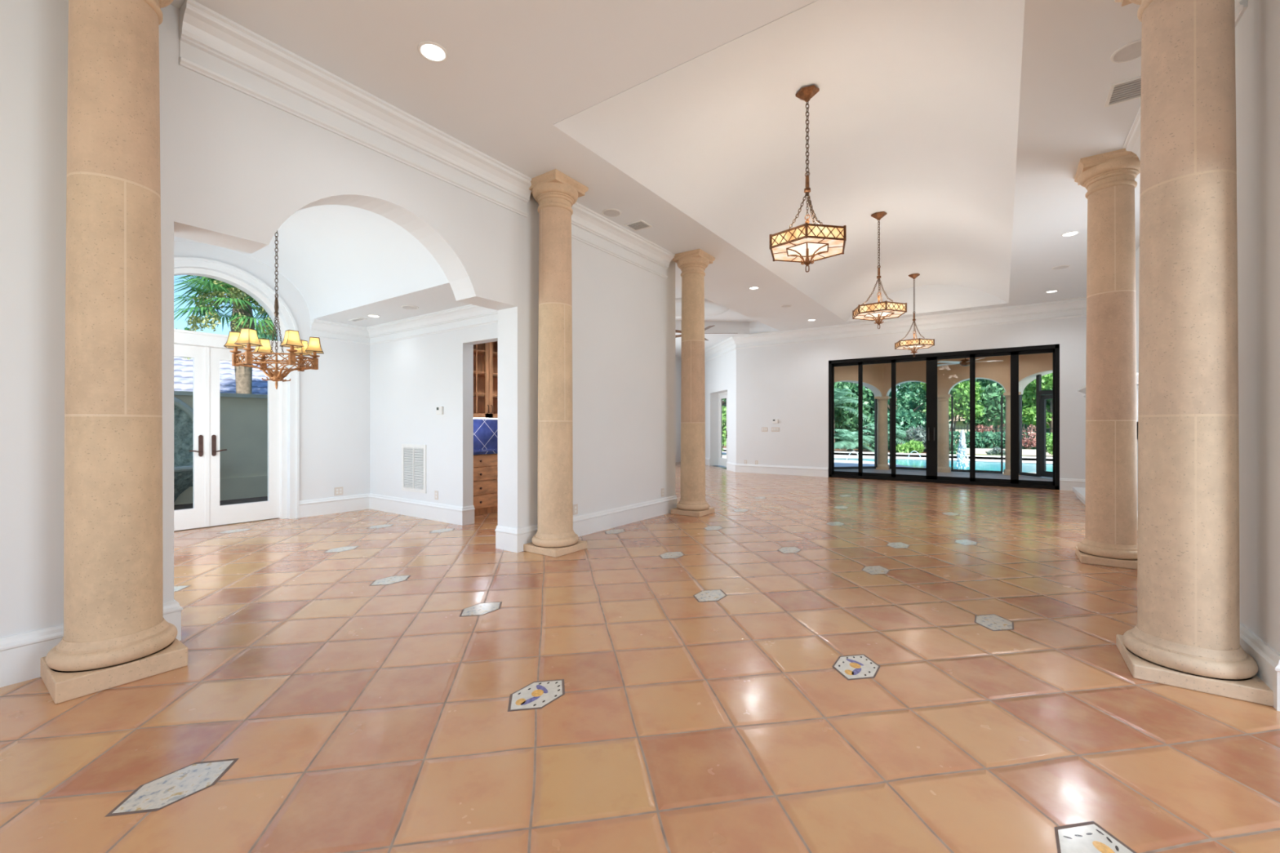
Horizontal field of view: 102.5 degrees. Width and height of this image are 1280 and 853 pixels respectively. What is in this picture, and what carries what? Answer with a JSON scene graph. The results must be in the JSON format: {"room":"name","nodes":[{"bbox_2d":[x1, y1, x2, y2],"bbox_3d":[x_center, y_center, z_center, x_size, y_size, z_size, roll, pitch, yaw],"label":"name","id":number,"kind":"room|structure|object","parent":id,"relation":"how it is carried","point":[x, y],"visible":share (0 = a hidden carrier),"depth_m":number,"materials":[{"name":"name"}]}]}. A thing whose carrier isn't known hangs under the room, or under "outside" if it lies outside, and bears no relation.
{"room":"empty living room","nodes":[
{"label":"empty living room","id":0,"kind":"room"},
{"bbox_2d":[173,241,369,519],"bbox_3d":[-5.372,-0.610,6.492,0.260,3.760,4.090,0,0,35],"label":"wall","id":1,"kind":"structure","parent":0,"point":[334,398],"depth_m":7.41,"materials":[{"name":"paint"}]},
{"bbox_2d":[173,257,298,530],"bbox_3d":[-5.388,-0.393,6.424,0.272,3.325,1.910,0,0,35],"label":"door","id":2,"kind":"structure","parent":1,"relation":"in","point":[206,349],"depth_m":6.55,"materials":[{"name":"paint"}]},
{"bbox_2d":[173,204,448,319],"bbox_3d":[-3.760,-1.880,5.354,3.685,0.740,2.085,0,0,35],"label":"vault","id":3,"kind":"object","parent":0,"point":[339,258],"visible":0.36,"depth_m":5.96,"materials":[{"name":"paint"}]},
{"bbox_2d":[223,230,324,389],"bbox_3d":[-3.758,-1.315,5.312,0.829,1.860,0.838,0,0,-5],"label":"chandelier","id":4,"kind":"object","parent":3,"relation":"hanging from","point":[248,337],"visible":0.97,"depth_m":5.23,"materials":[{"name":"brown metal"}]},
{"bbox_2d":[229,346,241,354],"bbox_3d":[-4.056,-0.797,5.156,0.096,0.164,0.096,0,0,35],"label":"candle","id":5,"kind":"object","parent":4,"relation":"on","point":[235,351],"depth_m":5.14,"materials":[{"name":"metal"}]},
{"bbox_2d":[242,343,254,351],"bbox_3d":[-3.793,-0.797,4.983,0.096,0.164,0.096,0,0,35],"label":"candle","id":6,"kind":"object","parent":4,"relation":"on","point":[248,348],"depth_m":4.97,"materials":[{"name":"metal"}]},
{"bbox_2d":[286,345,297,352],"bbox_3d":[-3.435,-0.797,5.074,0.096,0.164,0.096,0,0,35],"label":"candle","id":7,"kind":"object","parent":4,"relation":"on","point":[291,349],"depth_m":5.06,"materials":[{"name":"metal"}]},
{"bbox_2d":[0,0,675,637],"bbox_3d":[-2.491,-0.610,3.693,0.305,3.760,10.070,0,0,35],"label":"wall","id":8,"kind":"structure","parent":0,"point":[235,166],"depth_m":3.31,"materials":[{"name":"paint"}]},
{"bbox_2d":[0,599,182,687],"bbox_3d":[-4.099,1.153,1.379,0.339,0.235,4.334,0,0,35],"label":"baseboard","id":9,"kind":"structure","parent":8,"relation":"attached to","point":[20,655],"depth_m":2.58,"materials":[{"name":"paint"}]},
{"bbox_2d":[179,0,531,217],"bbox_3d":[-1.897,-2.322,4.140,0.150,0.335,2.735,0,0,35],"label":"crown molding","id":10,"kind":"structure","parent":8,"relation":"attached to","point":[213,46],"depth_m":3.70,"materials":[{"name":"paint"}]},
{"bbox_2d":[494,495,677,552],"bbox_3d":[-0.474,1.153,6.526,0.339,0.235,3.114,0,0,35],"label":"baseboard","id":11,"kind":"structure","parent":8,"relation":"attached to","point":[508,539],"depth_m":6.22,"materials":[{"name":"paint"}]},
{"bbox_2d":[571,201,675,279],"bbox_3d":[-0.240,-2.322,6.493,0.150,0.335,2.380,0,0,35],"label":"crown molding","id":12,"kind":"structure","parent":8,"relation":"attached to","point":[588,227],"depth_m":6.46,"materials":[{"name":"paint"}]},
{"bbox_2d":[310,282,470,327],"bbox_3d":[-3.759,-1.535,5.356,3.685,0.050,3.770,0,0,35],"label":"ceiling","id":13,"kind":"structure","parent":0,"point":[441,297],"depth_m":6.56,"materials":[{"name":"paint"}]},
{"bbox_2d":[369,322,497,506],"bbox_3d":[-2.734,-0.610,7.038,3.945,3.760,0.160,0,0,35],"label":"wall","id":14,"kind":"structure","parent":0,"point":[411,377],"depth_m":7.05,"materials":[{"name":"paint"}]},
{"bbox_2d":[298,493,475,525],"bbox_3d":[-3.459,1.153,6.937,2.428,0.235,1.000,0,0,31],"label":"baseboard","id":15,"kind":"structure","parent":14,"relation":"attached to","point":[457,515],"depth_m":7.30,"materials":[{"name":"paint"}]},
{"bbox_2d":[310,304,497,345],"bbox_3d":[-2.917,-1.384,6.556,3.680,0.251,0.838,0,0,35],"label":"crown molding","id":16,"kind":"structure","parent":14,"relation":"attached to","point":[468,316],"depth_m":7.26,"materials":[{"name":"paint"}]},
{"bbox_2d":[401,444,426,493],"bbox_3d":[-3.195,0.588,7.256,0.600,0.670,0.014,0,0,35],"label":"air vent","id":17,"kind":"object","parent":14,"relation":"in","point":[413,455],"visible":1,"depth_m":7.25,"materials":[{"name":"white plastic"}]},
{"bbox_2d":[473,418,497,449],"bbox_3d":[-2.345,-0.610,8.306,0.100,3.760,2.360,0,0,35],"label":"wall","id":18,"kind":"structure","parent":0,"point":[485,430],"depth_m":8.09,"materials":[{"name":"blue tile"}]},
{"bbox_2d":[473,341,497,417],"bbox_3d":[-2.395,-0.805,7.833,0.363,1.350,0.880,0,0,35],"label":"upper cabinet","id":19,"kind":"object","parent":18,"relation":"attached to","point":[485,354],"visible":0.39,"depth_m":7.86,"materials":[{"name":"brown wood"}]},
{"bbox_2d":[473,350,497,357],"bbox_3d":[-2.417,-1.119,7.848,0.270,0.018,0.840,0,0,35],"label":"shelf","id":20,"kind":"object","parent":19,"relation":"attached to","point":[481,353],"depth_m":7.86,"materials":[{"name":"brown wood"}]},
{"bbox_2d":[473,372,497,377],"bbox_3d":[-2.417,-0.789,7.848,0.270,0.018,0.840,0,0,35],"label":"shelf","id":21,"kind":"object","parent":19,"relation":"attached to","point":[480,375],"depth_m":7.88,"materials":[{"name":"brown wood"}]},
{"bbox_2d":[473,395,497,398],"bbox_3d":[-2.417,-0.459,7.848,0.270,0.018,0.840,0,0,35],"label":"shelf","id":22,"kind":"object","parent":19,"relation":"attached to","point":[474,396],"depth_m":7.87,"materials":[{"name":"brown wood"}]},
{"bbox_2d":[0,462,1279,852],"bbox_3d":[1.660,1.269,6.873,13.800,0.002,20.350,0,0,35],"label":"floor","id":23,"kind":"structure","parent":0,"point":[799,664],"depth_m":2.41,"materials":[{"name":"tile"}]},
{"bbox_2d":[40,0,187,704],"bbox_3d":[-2.724,-0.610,2.671,0.480,3.760,0.480,0,0,35],"label":"stone column","id":24,"kind":"structure","parent":23,"relation":"on","point":[117,633],"depth_m":2.54,"materials":[{"name":"stone"}]},
{"bbox_2d":[473,453,497,515],"bbox_3d":[-2.483,0.833,7.466,0.622,0.875,0.750,0,0,35],"label":"base cabinet","id":25,"kind":"object","parent":23,"relation":"on","point":[486,465],"visible":0.48,"depth_m":7.37,"materials":[{"name":"brown wood"}]},
{"bbox_2d":[473,448,497,454],"bbox_3d":[-2.274,0.375,7.778,0.625,0.040,1.500,0,0,35],"label":"countertop","id":26,"kind":"structure","parent":25,"relation":"on","point":[480,451],"depth_m":7.45,"materials":[{"name":"blue tile"}]},
{"bbox_2d":[523,168,588,557],"bbox_3d":[-0.873,-0.610,5.299,0.480,3.760,0.480,0,0,35],"label":"stone column","id":27,"kind":"structure","parent":23,"relation":"on","point":[555,193],"depth_m":5.15,"materials":[{"name":"stone"}]},
{"bbox_2d":[671,248,715,516],"bbox_3d":[0.775,-0.610,7.527,0.480,3.760,0.480,0,0,35],"label":"stone column","id":28,"kind":"structure","parent":23,"relation":"on","point":[693,264],"depth_m":7.37,"materials":[{"name":"stone"}]},
{"bbox_2d":[1072,246,1139,530],"bbox_3d":[7.123,-0.610,7.643,0.755,3.760,3.550,0,0,35],"label":"fireplace","id":29,"kind":"object","parent":23,"relation":"on","point":[1080,492],"visible":0.06,"depth_m":7.19,"materials":[{"name":"paint"}]},
{"bbox_2d":[1074,148,1140,569],"bbox_3d":[4.425,-0.610,4.833,0.480,3.760,0.480,0,0,35],"label":"stone column","id":30,"kind":"structure","parent":23,"relation":"on","point":[1110,540],"depth_m":4.70,"materials":[{"name":"stone"}]},
{"bbox_2d":[1115,0,1273,706],"bbox_3d":[2.813,-0.610,2.648,0.480,3.760,0.480,0,0,35],"label":"stone column","id":31,"kind":"structure","parent":23,"relation":"on","point":[1186,633],"depth_m":2.52,"materials":[{"name":"stone"}]},
{"bbox_2d":[170,0,1142,356],"bbox_3d":[1.634,-2.650,6.922,13.900,0.320,20.400,0,0,35],"label":"ceiling","id":32,"kind":"structure","parent":0,"point":[513,70],"depth_m":3.72,"materials":[{"name":"paint"}]},
{"bbox_2d":[417,40,448,62],"bbox_3d":[-1.375,-2.486,3.414,0.186,0.009,0.186,0,0,35],"label":"recessed light","id":33,"kind":"object","parent":32,"relation":"in","point":[430,51],"visible":1,"depth_m":3.41,"materials":[{"name":"white plastic"}]},
{"bbox_2d":[601,208,621,217],"bbox_3d":[-0.331,-2.485,5.982,0.224,0.010,0.224,0,0,35],"label":"ceiling speaker","id":34,"kind":"object","parent":32,"relation":"attached to","point":[611,212],"visible":1,"depth_m":5.97,"materials":[{"name":"white plastic"}]},
{"bbox_2d":[603,209,619,216],"bbox_3d":[-0.331,-2.483,5.982,0.192,0.005,0.192,0,0,35],"label":"grille","id":35,"kind":"object","parent":34,"relation":"attached to","point":[606,212],"depth_m":5.97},
{"bbox_2d":[624,219,652,231],"bbox_3d":[-0.020,-2.486,6.362,0.260,0.008,0.240,0,0,35],"label":"ceiling vent","id":36,"kind":"object","parent":32,"relation":"in","point":[637,225],"visible":1,"depth_m":6.35,"materials":[{"name":"white plastic"}]},
{"bbox_2d":[675,297,728,318],"bbox_3d":[1.157,-2.780,12.150,1.900,0.060,1.900,0,0,35],"label":"tray ceiling","id":37,"kind":"structure","parent":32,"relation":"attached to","point":[711,308],"depth_m":12.07,"materials":[{"name":"paint"}]},
{"bbox_2d":[675,325,737,340],"bbox_3d":[1.254,-2.430,11.918,1.789,0.760,1.840,0,0,35],"label":"ceiling fan","id":38,"kind":"object","parent":32,"relation":"hanging from","point":[709,326],"visible":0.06,"depth_m":11.76,"materials":[{"name":"brown metal"}]},
{"bbox_2d":[552,0,1025,321],"bbox_3d":[3.364,-2.850,7.312,3.140,0.720,9.730,0,0,35],"label":"vault","id":39,"kind":"object","parent":32,"relation":"attached to","point":[913,117],"visible":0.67,"depth_m":5.16,"materials":[{"name":"paint"}]},
{"bbox_2d":[769,84,846,272],"bbox_3d":[1.536,-2.246,4.716,0.722,1.658,0.715,0,0,35],"label":"lantern pendant","id":40,"kind":"object","parent":39,"relation":"hanging from","point":[806,243],"visible":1,"depth_m":4.64,"materials":[{"name":"glass"}]},
{"bbox_2d":[787,243,827,255],"bbox_3d":[1.536,-1.633,4.716,0.398,0.006,0.394,0,0,35],"label":"diffuser","id":41,"kind":"object","parent":40,"relation":"attached to","point":[801,248],"depth_m":4.71,"materials":[{"name":"white glass"}]},
{"bbox_2d":[852,211,906,328],"bbox_3d":[3.465,-2.251,7.455,0.740,1.668,0.676,0,0,35],"label":"lantern pendant","id":42,"kind":"object","parent":39,"relation":"hanging from","point":[886,309],"visible":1,"depth_m":7.39,"materials":[{"name":"brown metal"}]},
{"bbox_2d":[866,311,891,316],"bbox_3d":[3.465,-1.633,7.455,0.408,0.006,0.372,0,0,35],"label":"diffuser","id":43,"kind":"object","parent":42,"relation":"attached to","point":[876,313],"depth_m":7.44,"materials":[{"name":"white glass"}]},
{"bbox_2d":[894,273,934,356],"bbox_3d":[5.572,-2.253,10.447,0.736,1.673,0.691,0,0,35],"label":"lantern pendant","id":44,"kind":"object","parent":39,"relation":"hanging from","point":[913,344],"visible":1,"depth_m":10.39,"materials":[{"name":"brown metal"}]},
{"bbox_2d":[1104,75,1141,107],"bbox_3d":[3.643,-2.486,3.783,0.300,0.008,0.320,0,0,35],"label":"ceiling vent","id":45,"kind":"object","parent":32,"relation":"in","point":[1128,90],"visible":0.59,"depth_m":3.82,"materials":[{"name":"white plastic"}]},
{"bbox_2d":[1110,38,1141,62],"bbox_3d":[3.264,-2.485,3.401,0.224,0.010,0.224,0,0,35],"label":"ceiling speaker","id":46,"kind":"object","parent":32,"relation":"attached to","point":[1131,51],"visible":0.66,"depth_m":3.41,"materials":[{"name":"white plastic"}]},
{"bbox_2d":[675,355,680,462],"bbox_3d":[-1.059,-0.610,14.995,0.200,3.760,10.100,0,0,35],"label":"wall","id":47,"kind":"structure","parent":0,"point":[677,359],"depth_m":18.24,"materials":[{"name":"paint"}]},
{"bbox_2d":[704,349,736,465],"bbox_3d":[2.448,-0.610,16.726,0.360,3.760,4.800,0,0,-10],"label":"wall","id":48,"kind":"structure","parent":0,"point":[720,372],"depth_m":15.74,"materials":[{"name":"paint"}]},
{"bbox_2d":[718,391,727,466],"bbox_3d":[2.715,0.095,15.905,0.115,2.350,1.650,0,0,-10],"label":"door","id":49,"kind":"structure","parent":48,"relation":"in","point":[722,461],"depth_m":16.55,"materials":[{"name":"white paint"}]},
{"bbox_2d":[834,363,884,396],"bbox_3d":[6.137,-1.485,15.308,2.520,1.190,0.345,0,0,-10],"label":"wall","id":50,"kind":"structure","parent":0,"point":[873,374],"depth_m":15.27,"materials":[{"name":"beige paint"}]},
{"bbox_2d":[736,316,1086,479],"bbox_3d":[6.018,-0.610,12.114,8.010,3.760,0.220,0,0,35],"label":"wall","id":51,"kind":"structure","parent":0,"point":[788,384],"depth_m":13.01,"materials":[{"name":"paint"}]},
{"bbox_2d":[726,462,828,477],"bbox_3d":[3.477,1.153,13.810,3.077,0.235,0.453,0,0,45],"label":"baseboard","id":52,"kind":"structure","parent":51,"relation":"attached to","point":[739,468],"depth_m":13.60,"materials":[{"name":"paint"}]},
{"bbox_2d":[704,297,1086,362],"bbox_3d":[4.670,-2.322,13.420,2.226,0.335,11.307,0,0,-40],"label":"crown molding","id":53,"kind":"structure","parent":51,"relation":"attached to","point":[1076,308],"depth_m":11.73,"materials":[{"name":"paint"}]},
{"bbox_2d":[828,343,1059,489],"bbox_3d":[6.624,-0.193,11.676,4.505,2.926,0.160,0,0,35],"label":"door","id":54,"kind":"structure","parent":51,"relation":"in","point":[931,359],"depth_m":11.58,"materials":[{"name":"black metal"}]},
{"bbox_2d":[1059,478,1085,490],"bbox_3d":[8.748,1.153,10.037,0.855,0.235,0.034,0,0,35],"label":"baseboard","id":55,"kind":"structure","parent":51,"relation":"attached to","point":[1065,484],"depth_m":10.18,"materials":[{"name":"paint"}]},
{"bbox_2d":[834,468,1053,481],"bbox_3d":[7.770,1.290,13.290,11.600,0.001,3.720,0,0,35],"label":"floor","id":56,"kind":"structure","parent":0,"point":[960,474],"depth_m":13.77,"materials":[{"name":"stone"}]},
{"bbox_2d":[834,399,876,469],"bbox_3d":[6.137,0.210,15.311,2.000,2.120,0.060,0,0,-10],"label":"screen frame","id":57,"kind":"object","parent":56,"relation":"on","point":[875,400],"visible":0.55,"depth_m":15.45,"materials":[{"name":"brown metal"}]},
{"bbox_2d":[874,395,890,470],"bbox_3d":[7.319,0.195,15.516,0.380,2.190,0.380,0,0,35],"label":"patio column","id":58,"kind":"structure","parent":56,"relation":"on","point":[882,426],"depth_m":15.39,"materials":[{"name":"stone"}]},
{"bbox_2d":[889,398,925,470],"bbox_3d":[7.965,0.210,15.061,1.180,2.120,0.060,0,0,35],"label":"screen frame","id":59,"kind":"object","parent":56,"relation":"on","point":[897,468],"visible":0.5,"depth_m":15.35,"materials":[{"name":"brown metal"}]},
{"bbox_2d":[937,394,951,472],"bbox_3d":[8.611,0.195,14.606,0.380,2.190,0.380,0,0,35],"label":"patio column","id":60,"kind":"structure","parent":56,"relation":"on","point":[943,431],"depth_m":14.48,"materials":[{"name":"stone"}]},
{"bbox_2d":[951,395,1003,474],"bbox_3d":[9.261,0.210,14.148,1.190,2.120,0.060,0,0,35],"label":"screen frame","id":61,"kind":"object","parent":56,"relation":"on","point":[1002,396],"visible":1,"depth_m":14.06,"materials":[{"name":"brown metal"}]},
{"bbox_2d":[1003,391,1021,475],"bbox_3d":[9.911,0.195,13.691,0.380,2.190,0.380,0,0,35],"label":"patio column","id":62,"kind":"structure","parent":56,"relation":"on","point":[1006,471],"depth_m":13.64,"materials":[{"name":"stone"}]},
{"bbox_2d":[884,355,1008,395],"bbox_3d":[8.614,-1.485,14.601,3.290,1.190,0.345,0,0,35],"label":"wall","id":63,"kind":"structure","parent":0,"point":[948,376],"depth_m":14.38,"materials":[{"name":"beige paint"}]},
{"bbox_2d":[1004,352,1053,394],"bbox_3d":[10.122,-1.465,12.459,0.345,1.230,2.620,0,0,-10],"label":"wall","id":64,"kind":"structure","parent":0,"point":[1030,366],"depth_m":12.99,"materials":[{"name":"beige paint"}]},
{"bbox_2d":[1018,374,1053,477],"bbox_3d":[10.123,-0.020,12.469,0.070,2.580,2.080,0,0,-10],"label":"screen door","id":65,"kind":"structure","parent":64,"relation":"in","point":[1041,396],"depth_m":12.90,"materials":[{"name":"brown metal"}]},
{"bbox_2d":[1235,0,1279,654],"bbox_3d":[1.773,-0.610,0.464,0.305,3.760,9.700,0,0,35],"label":"wall","id":66,"kind":"structure","parent":0,"point":[1257,32],"depth_m":2.53,"materials":[{"name":"paint"}]},
{"bbox_2d":[1123,0,1247,160],"bbox_3d":[3.703,-2.322,3.599,0.150,0.335,2.250,0,0,35],"label":"crown molding","id":67,"kind":"structure","parent":66,"relation":"attached to","point":[1132,143],"depth_m":4.24,"materials":[{"name":"paint"}]},
{"bbox_2d":[1240,622,1279,711],"bbox_3d":[3.762,1.153,3.317,0.339,0.235,2.744,0,0,35],"label":"baseboard","id":68,"kind":"structure","parent":66,"relation":"attached to","point":[1268,660],"depth_m":2.41,"materials":[{"name":"paint"}]},
{"label":"ceiling","id":69,"kind":"structure","parent":0,"visible":0},
{"bbox_2d":[937,357,1002,366],"bbox_3d":[8.178,-1.795,12.871,1.506,0.570,1.498,0,0,35],"label":"fan","id":70,"kind":"object","parent":69,"relation":"hanging from","point":[964,362],"visible":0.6,"depth_m":12.78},
{"label":"outside","id":71,"kind":"structure","parent":0,"visible":0},
{"bbox_2d":[173,356,267,395],"bbox_3d":[-16.341,-0.855,15.178,11.800,4.450,32.000,0,0,35],"label":"house","id":72,"kind":"structure","parent":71,"point":[183,367],"depth_m":14.79,"materials":[{"name":"beige paint"}]},
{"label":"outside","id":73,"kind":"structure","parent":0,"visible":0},
{"bbox_2d":[254,324,277,341],"bbox_3d":[-15.527,-1.645,24.120,6.222,5.986,6.043,0,0,35],"label":"tree","id":74,"kind":"object","parent":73,"point":[263,336],"visible":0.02,"depth_m":21.72,"materials":[{"name":"green plant"}]},
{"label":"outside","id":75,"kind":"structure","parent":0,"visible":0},
{"bbox_2d":[721,438,1034,469],"bbox_3d":[16.215,1.425,26.497,28.000,0.190,78.000,0,0,35],"label":"ground","id":76,"kind":"structure","parent":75,"point":[953,438],"depth_m":31.02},
{"bbox_2d":[173,275,276,394],"bbox_3d":[-10.132,-1.636,13.090,3.223,5.921,3.292,0,0,-6],"label":"palm","id":77,"kind":"object","parent":76,"relation":"on","point":[242,316],"visible":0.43,"depth_m":12.50,"materials":[{"name":"green plant"}]},
{"bbox_2d":[834,382,874,442],"bbox_3d":[11.087,-2.004,29.756,5.170,6.716,5.635,0,0,-38],"label":"tree","id":78,"kind":"object","parent":76,"relation":"on","point":[842,417],"visible":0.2,"depth_m":27.96,"materials":[{"name":"green plant"}]},
{"bbox_2d":[723,448,1053,461],"bbox_3d":[13.405,1.260,20.770,26.000,0.220,0.200,0,0,35],"label":"curb","id":79,"kind":"object","parent":76,"relation":"on","point":[1048,459],"depth_m":21.69,"materials":[{"name":"stone"}]},
{"bbox_2d":[855,382,925,444],"bbox_3d":[13.950,-1.298,28.783,4.693,5.381,5.218,0,0,35],"label":"tree","id":80,"kind":"object","parent":76,"relation":"on","point":[907,417],"visible":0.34,"depth_m":28.28,"materials":[{"name":"green plant"}]},
{"bbox_2d":[863,382,925,417],"bbox_3d":[19.120,-3.242,36.556,7.464,9.220,8.993,0,0,35],"label":"tree","id":81,"kind":"object","parent":76,"relation":"on","point":[910,392],"visible":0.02,"depth_m":33.92,"materials":[{"name":"green plant"}]},
{"bbox_2d":[835,423,1053,448],"bbox_3d":[17.897,0.595,23.600,18.086,1.450,0.080,0,0,35],"label":"iron fence","id":82,"kind":"object","parent":76,"relation":"on","point":[839,428],"visible":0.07,"depth_m":25.06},
{"bbox_2d":[919,380,984,435],"bbox_3d":[15.950,-0.994,26.346,2.919,4.679,2.719,0,0,18],"label":"tree","id":83,"kind":"object","parent":76,"relation":"on","point":[964,393],"visible":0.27,"depth_m":25.74,"materials":[{"name":"green plant"}]},
{"bbox_2d":[910,378,1035,434],"bbox_3d":[18.167,-1.620,27.934,6.543,5.942,6.155,0,0,35],"label":"tree","id":84,"kind":"object","parent":76,"relation":"on","point":[990,398],"visible":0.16,"depth_m":26.19,"materials":[{"name":"green plant"}]},
{"bbox_2d":[975,423,993,440],"bbox_3d":[17.220,0.569,25.700,1.011,1.448,0.958,0,0,35],"label":"shrub","id":85,"kind":"object","parent":76,"relation":"on","point":[979,425],"visible":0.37,"depth_m":25.55,"materials":[{"name":"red plant"}]},
{"bbox_2d":[948,415,1027,444],"bbox_3d":[25.997,0.320,37.955,5.200,3.900,4.800,0,0,35],"label":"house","id":86,"kind":"structure","parent":76,"relation":"on","point":[959,424],"depth_m":37.31,"materials":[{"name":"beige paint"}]},
{"bbox_2d":[955,448,1053,456],"bbox_3d":[19.461,1.170,19.471,14.600,0.400,0.250,0,0,35],"label":"ledge","id":87,"kind":"object","parent":76,"relation":"on","point":[978,451],"depth_m":21.67,"materials":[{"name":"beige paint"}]},
{"bbox_2d":[1001,373,1053,432],"bbox_3d":[19.833,-1.229,24.781,2.684,5.144,3.964,0,0,-39],"label":"tree","id":88,"kind":"object","parent":76,"relation":"on","point":[1028,414],"visible":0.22,"depth_m":24.75,"materials":[{"name":"green plant"}]},
{"bbox_2d":[1022,387,1053,433],"bbox_3d":[25.054,-1.986,29.856,5.674,7.064,5.449,0,0,-40],"label":"tree","id":89,"kind":"object","parent":76,"relation":"on","point":[1047,401],"visible":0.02,"depth_m":30.64,"materials":[{"name":"green plant"}]},
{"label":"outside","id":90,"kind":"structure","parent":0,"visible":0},
{"bbox_2d":[721,445,1052,461],"bbox_3d":[14.672,1.290,22.569,26.000,0.160,4.600,0,0,35],"label":"bed","id":91,"kind":"object","parent":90,"point":[725,446],"visible":0.11,"depth_m":22.88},
{"bbox_2d":[834,388,870,449],"bbox_3d":[10.021,-0.344,26.683,3.854,3.268,3.842,0,0,35],"label":"palm","id":92,"kind":"object","parent":91,"relation":"on","point":[839,399],"visible":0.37,"depth_m":26.49,"materials":[{"name":"green plant"}]},
{"bbox_2d":[834,429,874,451],"bbox_3d":[10.099,0.894,24.491,3.089,1.558,2.973,0,0,1],"label":"palm","id":93,"kind":"object","parent":91,"relation":"on","point":[851,442],"visible":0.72,"depth_m":24.03,"materials":[{"name":"green plant"}]},
{"bbox_2d":[862,423,909,446],"bbox_3d":[11.803,0.569,24.837,2.770,1.443,2.725,0,0,35],"label":"palm","id":94,"kind":"object","parent":91,"relation":"on","point":[871,425],"visible":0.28,"depth_m":24.48,"materials":[{"name":"green plant"}]},
{"bbox_2d":[896,439,924,453],"bbox_3d":[11.760,0.932,22.662,1.309,0.766,1.405,0,0,19],"label":"shrub","id":95,"kind":"object","parent":91,"relation":"on","point":[917,446],"visible":0.87,"depth_m":22.25,"materials":[{"name":"green plant"}]},
{"bbox_2d":[904,425,925,452],"bbox_3d":[13.330,0.561,23.896,1.731,1.467,1.504,0,0,-20],"label":"shrub","id":96,"kind":"object","parent":91,"relation":"on","point":[919,435],"visible":0.34,"depth_m":23.83,"materials":[{"name":"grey plant"}]},
{"bbox_2d":[869,430,1053,451],"bbox_3d":[17.905,0.744,22.372,14.674,1.175,1.045,0,0,35],"label":"clipped hedge","id":97,"kind":"object","parent":91,"relation":"on","point":[990,438],"visible":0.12,"depth_m":23.62,"materials":[{"name":"green plant"}]},
{"bbox_2d":[985,446,1004,455],"bbox_3d":[15.070,1.082,21.733,0.789,0.540,0.709,0,0,19],"label":"shrub","id":98,"kind":"object","parent":91,"relation":"on","point":[996,451],"visible":0.73,"depth_m":21.65,"materials":[{"name":"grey plant"}]},
{"bbox_2d":[1022,423,1035,449],"bbox_3d":[16.886,0.587,22.345,0.735,1.411,0.774,0,0,35],"label":"shrub","id":99,"kind":"object","parent":91,"relation":"on","point":[1032,433],"visible":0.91,"depth_m":22.32,"materials":[{"name":"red plant"}]},
{"bbox_2d":[1045,432,1053,455],"bbox_3d":[16.205,0.760,19.990,1.130,1.073,1.562,0,0,35],"label":"shrub","id":100,"kind":"object","parent":91,"relation":"on","point":[1049,439],"visible":0.35,"depth_m":19.73,"materials":[{"name":"green plant"}]},
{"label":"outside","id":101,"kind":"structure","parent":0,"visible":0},
{"bbox_2d":[173,496,267,510],"bbox_3d":[-7.548,1.375,7.762,4.720,0.110,12.000,0,0,35],"label":"courtyard","id":102,"kind":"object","parent":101,"point":[185,506],"depth_m":9.04,"materials":[{"name":"brick"}]},
{"bbox_2d":[173,396,192,502],"bbox_3d":[-7.780,0.350,7.987,0.800,1.940,1.969,0,0,35],"label":"fountain","id":103,"kind":"object","parent":102,"relation":"on","point":[183,412],"visible":0.09,"depth_m":8.60,"materials":[{"name":"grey stone"}]},
{"bbox_2d":[173,471,192,502],"bbox_3d":[-7.784,1.000,7.990,0.690,0.640,1.840,0,0,35],"label":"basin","id":104,"kind":"object","parent":103,"relation":"in","point":[183,480],"depth_m":8.33,"materials":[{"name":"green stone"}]},
{"bbox_2d":[173,395,267,478],"bbox_3d":[-8.259,0.420,8.263,0.220,1.900,14.000,0,0,35],"label":"wall","id":105,"kind":"structure","parent":102,"relation":"on","point":[243,421],"depth_m":9.44,"materials":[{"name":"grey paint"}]},
{"bbox_2d":[173,475,267,505],"bbox_3d":[-8.152,1.130,8.188,0.040,0.400,14.000,0,0,35],"label":"baseboard","id":106,"kind":"structure","parent":105,"relation":"attached to","point":[233,488],"depth_m":9.35,"materials":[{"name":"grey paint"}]},
{"bbox_2d":[173,391,267,398],"bbox_3d":[-8.255,-0.565,8.260,0.350,0.070,14.000,0,0,35],"label":"wall cap","id":107,"kind":"object","parent":105,"relation":"on","point":[175,393],"depth_m":9.27,"materials":[{"name":"stone"}]},
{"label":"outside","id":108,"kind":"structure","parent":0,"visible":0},
{"bbox_2d":[711,451,1053,477],"bbox_3d":[9.766,1.325,17.340,24.000,0.050,9.600,0,0,35],"label":"pool deck","id":109,"kind":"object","parent":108,"point":[837,463],"depth_m":19.49,"materials":[{"name":"stone"}]},
{"bbox_2d":[721,405,726,451],"bbox_3d":[3.528,0.102,23.572,2.505,2.374,2.402,0,0,35],"label":"shrub","id":110,"kind":"object","parent":109,"relation":"on","point":[723,413],"visible":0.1,"depth_m":22.91,"materials":[{"name":"green plant"}]},
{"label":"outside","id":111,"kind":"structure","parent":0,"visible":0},
{"bbox_2d":[835,458,1053,472],"bbox_3d":[10.460,1.294,17.371,8.900,0.001,4.959,0,0,35],"label":"pool water","id":112,"kind":"structure","parent":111,"point":[992,466],"depth_m":17.34,"materials":[{"name":"liquid"}]},
{"bbox_2d":[955,429,968,468],"bbox_3d":[9.975,0.711,15.897,0.354,1.226,0.365,0,0,18],"label":"fountain jet","id":113,"kind":"object","parent":112,"relation":"on","point":[961,455],"visible":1,"depth_m":15.84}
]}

